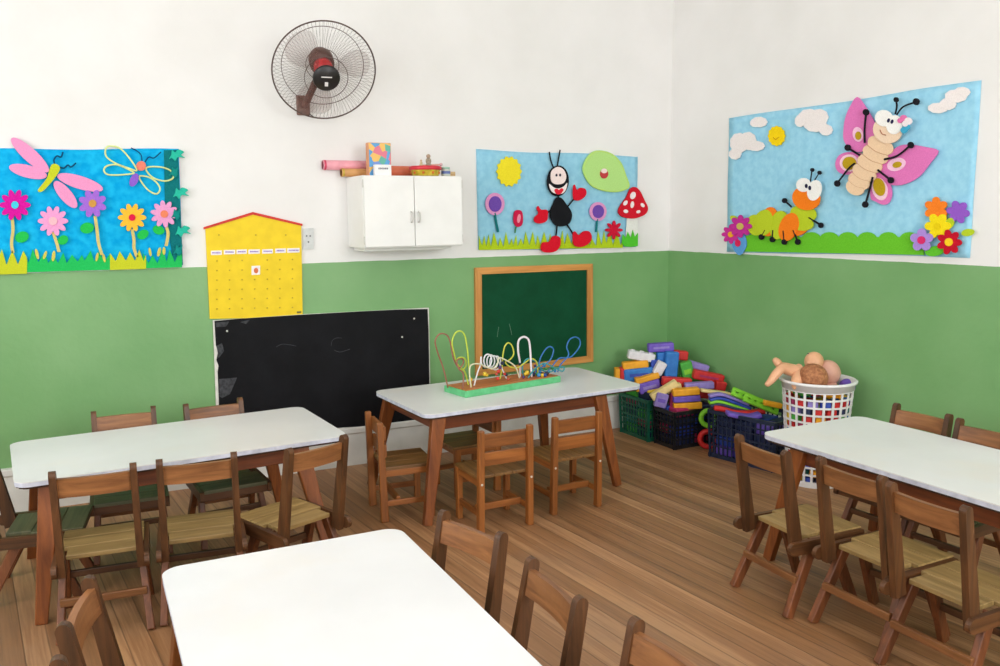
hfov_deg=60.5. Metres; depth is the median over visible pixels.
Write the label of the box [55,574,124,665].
wooden chair
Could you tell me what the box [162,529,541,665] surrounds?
table
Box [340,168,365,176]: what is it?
paper roll
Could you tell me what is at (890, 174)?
mural
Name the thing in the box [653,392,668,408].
block
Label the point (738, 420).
block
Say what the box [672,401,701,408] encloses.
block
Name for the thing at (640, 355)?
block
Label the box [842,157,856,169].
wing spot
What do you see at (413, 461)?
wooden chair
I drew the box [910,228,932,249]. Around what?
flower
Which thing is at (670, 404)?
block
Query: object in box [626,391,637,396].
block
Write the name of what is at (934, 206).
flower
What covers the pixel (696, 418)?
block
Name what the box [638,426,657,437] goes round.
block
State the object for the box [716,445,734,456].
block
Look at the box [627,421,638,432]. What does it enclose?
block
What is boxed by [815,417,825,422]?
block
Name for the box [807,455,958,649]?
wooden chair
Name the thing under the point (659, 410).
plastic crate
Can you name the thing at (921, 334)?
wall
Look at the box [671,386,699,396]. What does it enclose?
block
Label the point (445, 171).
jar
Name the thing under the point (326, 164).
paper roll
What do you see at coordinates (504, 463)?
wooden chair
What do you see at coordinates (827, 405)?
block
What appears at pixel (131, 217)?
flower
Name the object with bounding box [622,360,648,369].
block
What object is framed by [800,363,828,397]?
baby doll
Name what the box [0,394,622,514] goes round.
baseboard
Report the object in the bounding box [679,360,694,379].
block
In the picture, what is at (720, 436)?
block
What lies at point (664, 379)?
block
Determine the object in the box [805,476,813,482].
block
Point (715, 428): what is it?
plastic crate
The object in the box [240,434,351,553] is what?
wooden chair
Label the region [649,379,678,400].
block
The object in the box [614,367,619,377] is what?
block
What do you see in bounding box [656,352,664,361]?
block
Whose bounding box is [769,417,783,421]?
block
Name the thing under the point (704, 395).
block
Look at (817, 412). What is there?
block
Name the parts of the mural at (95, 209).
stem, grass blade, stem, stem, stem, stem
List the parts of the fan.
wall plate, arm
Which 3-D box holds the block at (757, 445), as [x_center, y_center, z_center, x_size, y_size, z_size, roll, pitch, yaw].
[1.619,0.697,5.167,0.134,0.059,0.127,-8,11,-41]
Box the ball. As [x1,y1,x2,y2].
[839,379,855,386]
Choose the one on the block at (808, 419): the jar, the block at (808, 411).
the block at (808, 411)
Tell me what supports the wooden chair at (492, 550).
on the floor
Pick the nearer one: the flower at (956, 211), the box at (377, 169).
the flower at (956, 211)
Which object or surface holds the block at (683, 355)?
on the block at (671, 358)
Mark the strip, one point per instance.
(701, 389)
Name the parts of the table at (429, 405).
leg, leg, leg, leg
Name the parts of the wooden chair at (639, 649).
rail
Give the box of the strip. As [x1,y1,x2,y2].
[700,388,730,394]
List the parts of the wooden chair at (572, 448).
rail, leg, seat, leg, leg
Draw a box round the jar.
[441,167,449,175]
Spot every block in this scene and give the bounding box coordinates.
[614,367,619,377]
[619,367,623,379]
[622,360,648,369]
[624,366,652,381]
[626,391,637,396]
[626,404,638,414]
[627,349,654,361]
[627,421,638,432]
[635,372,659,383]
[638,392,651,399]
[638,408,659,418]
[638,418,659,428]
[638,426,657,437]
[639,379,660,393]
[647,342,673,351]
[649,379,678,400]
[650,359,656,367]
[652,360,666,375]
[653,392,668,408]
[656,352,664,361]
[660,432,670,441]
[661,376,691,386]
[663,351,678,376]
[668,392,672,406]
[669,407,693,417]
[669,425,692,435]
[669,434,692,445]
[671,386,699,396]
[672,395,699,402]
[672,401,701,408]
[674,350,687,360]
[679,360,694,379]
[684,381,713,388]
[690,360,708,370]
[691,369,724,381]
[692,414,711,423]
[692,433,707,441]
[695,402,709,414]
[700,389,714,398]
[714,380,726,390]
[716,435,734,446]
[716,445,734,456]
[719,415,734,427]
[719,425,734,435]
[737,419,761,431]
[737,429,753,440]
[754,421,783,434]
[756,433,772,444]
[756,444,781,454]
[760,414,777,420]
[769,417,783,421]
[791,406,801,412]
[791,414,801,420]
[798,400,806,406]
[801,408,812,414]
[802,416,811,422]
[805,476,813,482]
[807,402,818,407]
[815,410,821,415]
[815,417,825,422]
[820,403,830,407]
[821,394,844,398]
[825,410,836,415]
[831,402,839,407]
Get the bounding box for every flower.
[0,190,30,219]
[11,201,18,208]
[38,206,67,235]
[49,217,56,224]
[79,190,105,216]
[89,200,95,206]
[118,204,145,230]
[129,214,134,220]
[151,200,176,227]
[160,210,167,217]
[485,193,504,214]
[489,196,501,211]
[589,202,606,220]
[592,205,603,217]
[605,221,622,238]
[721,227,738,243]
[729,215,751,237]
[732,234,746,254]
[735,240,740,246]
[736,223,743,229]
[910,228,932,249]
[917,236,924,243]
[924,214,950,237]
[925,197,946,216]
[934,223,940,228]
[937,230,961,253]
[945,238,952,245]
[946,201,969,222]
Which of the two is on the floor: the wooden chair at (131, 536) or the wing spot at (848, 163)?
the wooden chair at (131, 536)
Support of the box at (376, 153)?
on the storage cabinet
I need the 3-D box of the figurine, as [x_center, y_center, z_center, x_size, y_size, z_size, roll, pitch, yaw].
[-0.421,-1.017,5.044,0.036,0.069,0.036,-4,9,-26]
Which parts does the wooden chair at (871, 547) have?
leg, rail, rail, leg, leg, seat, rail, leg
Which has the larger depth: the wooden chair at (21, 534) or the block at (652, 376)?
the block at (652, 376)
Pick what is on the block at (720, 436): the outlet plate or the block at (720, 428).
the block at (720, 428)
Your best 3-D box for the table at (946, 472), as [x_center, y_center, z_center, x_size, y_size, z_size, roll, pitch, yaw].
[1.778,0.782,3.413,0.720,0.557,1.400,-5,9,-28]
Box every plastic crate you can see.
[618,392,668,441]
[653,401,711,449]
[707,392,784,472]
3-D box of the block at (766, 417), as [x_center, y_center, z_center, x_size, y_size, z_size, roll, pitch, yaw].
[1.645,0.546,5.346,0.134,0.059,0.127,-8,11,-42]
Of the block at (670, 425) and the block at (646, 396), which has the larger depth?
the block at (646, 396)
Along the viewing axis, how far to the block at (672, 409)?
5.57 m
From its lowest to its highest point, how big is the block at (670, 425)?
0.059 m
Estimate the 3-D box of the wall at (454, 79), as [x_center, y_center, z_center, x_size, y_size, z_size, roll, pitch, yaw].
[-1.610,-0.978,4.803,6.520,3.700,0.160,-4,9,-26]
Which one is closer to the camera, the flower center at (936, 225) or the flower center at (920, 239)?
the flower center at (936, 225)
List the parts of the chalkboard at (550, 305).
frame rail, frame rail, frame rail, frame rail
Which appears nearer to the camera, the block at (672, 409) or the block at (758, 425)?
the block at (758, 425)
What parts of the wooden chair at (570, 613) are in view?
rail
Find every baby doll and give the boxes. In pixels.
[765,357,802,389]
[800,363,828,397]
[804,352,823,365]
[822,360,840,384]
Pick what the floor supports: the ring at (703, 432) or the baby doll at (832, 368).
the ring at (703, 432)
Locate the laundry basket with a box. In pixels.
[779,374,857,488]
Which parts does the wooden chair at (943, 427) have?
leg, leg, rail, leg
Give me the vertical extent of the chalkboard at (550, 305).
0.704 m
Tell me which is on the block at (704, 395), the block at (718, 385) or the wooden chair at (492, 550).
the block at (718, 385)
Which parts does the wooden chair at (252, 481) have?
leg, rail, leg, rail, seat, leg, rail, leg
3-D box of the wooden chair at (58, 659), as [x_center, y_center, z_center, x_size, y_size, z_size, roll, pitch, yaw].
[-0.715,1.001,1.803,0.402,0.627,0.333,-4,9,-21]
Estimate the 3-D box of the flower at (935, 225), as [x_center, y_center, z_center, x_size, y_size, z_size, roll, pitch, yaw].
[2.268,-0.554,4.444,0.022,0.124,0.142,-4,9,-26]
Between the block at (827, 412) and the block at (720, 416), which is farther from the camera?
the block at (720, 416)
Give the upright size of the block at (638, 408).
0.059 m
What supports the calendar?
attached to the wall at (454, 79)
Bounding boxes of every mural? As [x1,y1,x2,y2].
[0,137,190,273]
[476,149,647,252]
[721,80,981,257]
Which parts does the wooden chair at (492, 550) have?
rail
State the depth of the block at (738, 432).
5.19 m
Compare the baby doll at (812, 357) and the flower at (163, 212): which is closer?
the flower at (163, 212)
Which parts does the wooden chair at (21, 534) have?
leg, leg, rail, rail, seat, leg, leg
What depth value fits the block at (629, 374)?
5.83 m
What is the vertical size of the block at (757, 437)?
0.059 m
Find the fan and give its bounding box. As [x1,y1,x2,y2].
[271,20,375,118]
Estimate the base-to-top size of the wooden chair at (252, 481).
0.630 m
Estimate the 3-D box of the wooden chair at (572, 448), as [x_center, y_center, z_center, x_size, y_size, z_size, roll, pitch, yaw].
[0.336,0.653,4.535,0.300,0.513,0.298,-5,9,-27]
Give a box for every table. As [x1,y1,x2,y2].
[10,407,344,624]
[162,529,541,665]
[367,367,639,525]
[763,416,999,560]
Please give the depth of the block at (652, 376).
5.77 m
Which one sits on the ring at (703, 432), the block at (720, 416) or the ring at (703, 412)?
the ring at (703, 412)
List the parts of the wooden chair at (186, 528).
rail, leg, rail, seat, rail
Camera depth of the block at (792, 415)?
4.77 m
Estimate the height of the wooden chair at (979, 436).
0.630 m
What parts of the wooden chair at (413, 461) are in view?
leg, leg, seat, rail, leg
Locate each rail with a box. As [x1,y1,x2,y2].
[731,387,767,406]
[743,393,782,414]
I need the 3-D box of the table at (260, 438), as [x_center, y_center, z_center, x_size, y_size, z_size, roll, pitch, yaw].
[-1.419,0.747,3.859,1.315,0.557,0.779,-5,9,-30]
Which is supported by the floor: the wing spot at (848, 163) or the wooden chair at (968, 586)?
the wooden chair at (968, 586)
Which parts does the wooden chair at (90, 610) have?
rail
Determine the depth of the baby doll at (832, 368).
4.82 m
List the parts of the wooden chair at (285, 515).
leg, rail, leg, seat, leg, rail, rail, leg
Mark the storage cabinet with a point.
(385, 213)
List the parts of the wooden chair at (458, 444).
leg, seat, leg, rail, leg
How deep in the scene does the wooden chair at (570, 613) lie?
2.20 m
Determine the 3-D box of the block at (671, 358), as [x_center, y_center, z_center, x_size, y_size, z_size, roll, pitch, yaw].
[1.165,0.211,5.842,0.100,0.178,0.070,-1,8,0]
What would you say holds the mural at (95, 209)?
attached to the wall at (454, 79)
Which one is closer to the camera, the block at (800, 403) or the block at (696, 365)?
the block at (800, 403)
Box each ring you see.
[697,429,717,448]
[698,408,714,427]
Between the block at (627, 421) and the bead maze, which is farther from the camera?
the block at (627, 421)
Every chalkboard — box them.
[213,308,429,428]
[474,264,592,375]
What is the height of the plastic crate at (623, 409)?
0.286 m
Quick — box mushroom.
[623,192,644,212]
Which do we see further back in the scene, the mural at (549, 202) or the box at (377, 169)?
the mural at (549, 202)
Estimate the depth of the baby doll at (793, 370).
4.78 m
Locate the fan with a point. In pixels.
(325, 76)
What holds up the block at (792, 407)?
on the block at (792, 415)
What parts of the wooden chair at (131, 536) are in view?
rail, leg, leg, rail, seat, rail, leg, leg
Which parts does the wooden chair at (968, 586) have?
leg, rail, rail, leg, seat, leg, rail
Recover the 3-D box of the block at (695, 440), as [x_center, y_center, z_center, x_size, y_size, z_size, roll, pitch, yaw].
[1.330,0.684,5.715,0.146,0.059,0.085,-4,9,-25]
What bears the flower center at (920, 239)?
on the mural at (890, 174)
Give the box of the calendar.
[203,212,302,318]
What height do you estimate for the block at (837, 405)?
0.041 m
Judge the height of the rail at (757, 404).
0.138 m
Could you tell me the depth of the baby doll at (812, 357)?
4.83 m
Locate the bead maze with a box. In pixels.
[434,330,580,397]
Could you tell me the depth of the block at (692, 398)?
5.58 m
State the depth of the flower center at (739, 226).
5.54 m
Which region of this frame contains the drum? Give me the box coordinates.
[409,165,441,175]
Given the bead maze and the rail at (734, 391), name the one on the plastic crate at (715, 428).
the rail at (734, 391)
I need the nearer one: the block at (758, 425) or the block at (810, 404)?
the block at (810, 404)
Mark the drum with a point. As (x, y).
(419, 170)
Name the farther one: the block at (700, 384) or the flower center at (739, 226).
the block at (700, 384)
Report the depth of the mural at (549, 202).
5.68 m
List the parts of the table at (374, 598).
leg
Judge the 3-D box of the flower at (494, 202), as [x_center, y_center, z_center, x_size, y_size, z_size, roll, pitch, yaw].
[-0.033,-0.826,5.489,0.137,0.141,0.005,-4,9,-26]
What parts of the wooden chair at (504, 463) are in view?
leg, rail, leg, seat, leg, leg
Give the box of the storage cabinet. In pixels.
[346,175,462,251]
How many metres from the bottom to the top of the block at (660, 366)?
0.107 m
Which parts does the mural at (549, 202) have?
stem, mushroom stem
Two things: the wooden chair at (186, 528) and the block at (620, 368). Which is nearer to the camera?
the wooden chair at (186, 528)
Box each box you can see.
[366,142,390,174]
[373,164,390,175]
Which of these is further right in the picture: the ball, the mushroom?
the ball
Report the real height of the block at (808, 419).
0.041 m
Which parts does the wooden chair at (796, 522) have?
leg, rail, rail, leg, leg, seat, rail, leg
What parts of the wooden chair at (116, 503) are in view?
rail, leg, rail, seat, rail, leg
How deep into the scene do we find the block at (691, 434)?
5.61 m
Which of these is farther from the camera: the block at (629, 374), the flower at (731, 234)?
the block at (629, 374)
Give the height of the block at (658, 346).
0.066 m
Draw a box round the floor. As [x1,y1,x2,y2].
[0,427,999,665]
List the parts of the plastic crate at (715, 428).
foam strip, foam strip, foam strip, foam strip, foam strip, foam strip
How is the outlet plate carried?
attached to the wall at (454, 79)
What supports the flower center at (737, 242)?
on the mural at (890, 174)
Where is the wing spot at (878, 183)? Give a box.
[873,178,884,195]
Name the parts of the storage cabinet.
door, rail, door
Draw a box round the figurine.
[426,154,430,164]
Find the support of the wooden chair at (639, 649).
on the floor
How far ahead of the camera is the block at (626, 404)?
5.94 m
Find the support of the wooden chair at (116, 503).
on the floor
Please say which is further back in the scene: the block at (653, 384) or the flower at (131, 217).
the block at (653, 384)
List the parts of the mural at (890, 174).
leg, leg, leg, arm, leg, arm, leg, leg, leg, leg, leg, leg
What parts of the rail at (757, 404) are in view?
foam strip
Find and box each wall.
[0,0,672,468]
[667,0,999,437]
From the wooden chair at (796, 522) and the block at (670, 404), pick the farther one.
the block at (670, 404)
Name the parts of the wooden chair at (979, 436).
leg, leg, rail, leg, rail, leg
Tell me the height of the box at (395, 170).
0.068 m
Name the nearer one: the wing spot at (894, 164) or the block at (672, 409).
the wing spot at (894, 164)
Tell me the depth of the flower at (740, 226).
5.54 m
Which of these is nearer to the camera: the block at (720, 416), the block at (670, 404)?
the block at (720, 416)
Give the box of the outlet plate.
[303,228,313,248]
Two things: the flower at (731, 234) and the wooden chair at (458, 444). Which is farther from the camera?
the flower at (731, 234)
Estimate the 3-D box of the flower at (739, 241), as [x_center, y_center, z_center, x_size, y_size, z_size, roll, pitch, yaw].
[1.554,-0.578,5.580,0.020,0.140,0.131,-4,9,-26]
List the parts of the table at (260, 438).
leg, leg, leg, leg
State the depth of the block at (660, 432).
5.67 m
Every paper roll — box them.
[321,160,365,169]
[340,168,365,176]
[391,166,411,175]
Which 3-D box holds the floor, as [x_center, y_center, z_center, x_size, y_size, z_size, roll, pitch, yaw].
[0.590,1.311,2.071,7.770,0.100,7.520,-4,9,-26]
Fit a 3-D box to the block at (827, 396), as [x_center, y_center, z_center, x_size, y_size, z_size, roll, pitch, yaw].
[1.846,0.330,4.760,0.112,0.050,0.080,5,10,34]
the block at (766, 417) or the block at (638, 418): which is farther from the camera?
the block at (638, 418)
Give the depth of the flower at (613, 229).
5.91 m
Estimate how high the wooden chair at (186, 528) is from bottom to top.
0.662 m
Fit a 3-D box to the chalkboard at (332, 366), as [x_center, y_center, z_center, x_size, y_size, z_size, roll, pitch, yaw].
[-1.034,0.255,5.155,1.312,0.758,0.023,-4,9,-26]
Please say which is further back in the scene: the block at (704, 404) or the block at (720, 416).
the block at (704, 404)
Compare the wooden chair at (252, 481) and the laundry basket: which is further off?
the laundry basket
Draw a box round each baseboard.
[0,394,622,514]
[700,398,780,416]
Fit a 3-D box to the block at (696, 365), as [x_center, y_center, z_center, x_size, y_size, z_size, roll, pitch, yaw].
[1.351,0.225,5.852,0.146,0.081,0.060,-1,8,0]
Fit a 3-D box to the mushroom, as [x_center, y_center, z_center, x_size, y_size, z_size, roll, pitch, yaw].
[0.929,-0.903,5.944,0.178,0.148,0.005,-4,9,-26]
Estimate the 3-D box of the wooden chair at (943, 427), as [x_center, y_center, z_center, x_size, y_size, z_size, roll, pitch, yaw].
[1.798,0.674,3.922,0.402,0.630,0.333,-5,9,-30]
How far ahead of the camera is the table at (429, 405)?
4.65 m
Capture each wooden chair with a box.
[0,469,93,596]
[48,462,154,645]
[49,654,69,665]
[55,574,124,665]
[89,406,173,564]
[156,451,247,625]
[183,397,271,549]
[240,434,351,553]
[365,411,434,522]
[431,509,507,623]
[438,421,500,497]
[455,424,533,532]
[511,556,588,665]
[533,411,602,515]
[619,615,695,665]
[730,433,863,618]
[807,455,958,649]
[833,402,953,547]
[873,481,999,665]
[900,418,999,565]
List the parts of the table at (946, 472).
leg, leg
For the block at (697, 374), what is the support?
on the block at (718, 385)
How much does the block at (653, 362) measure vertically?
0.095 m

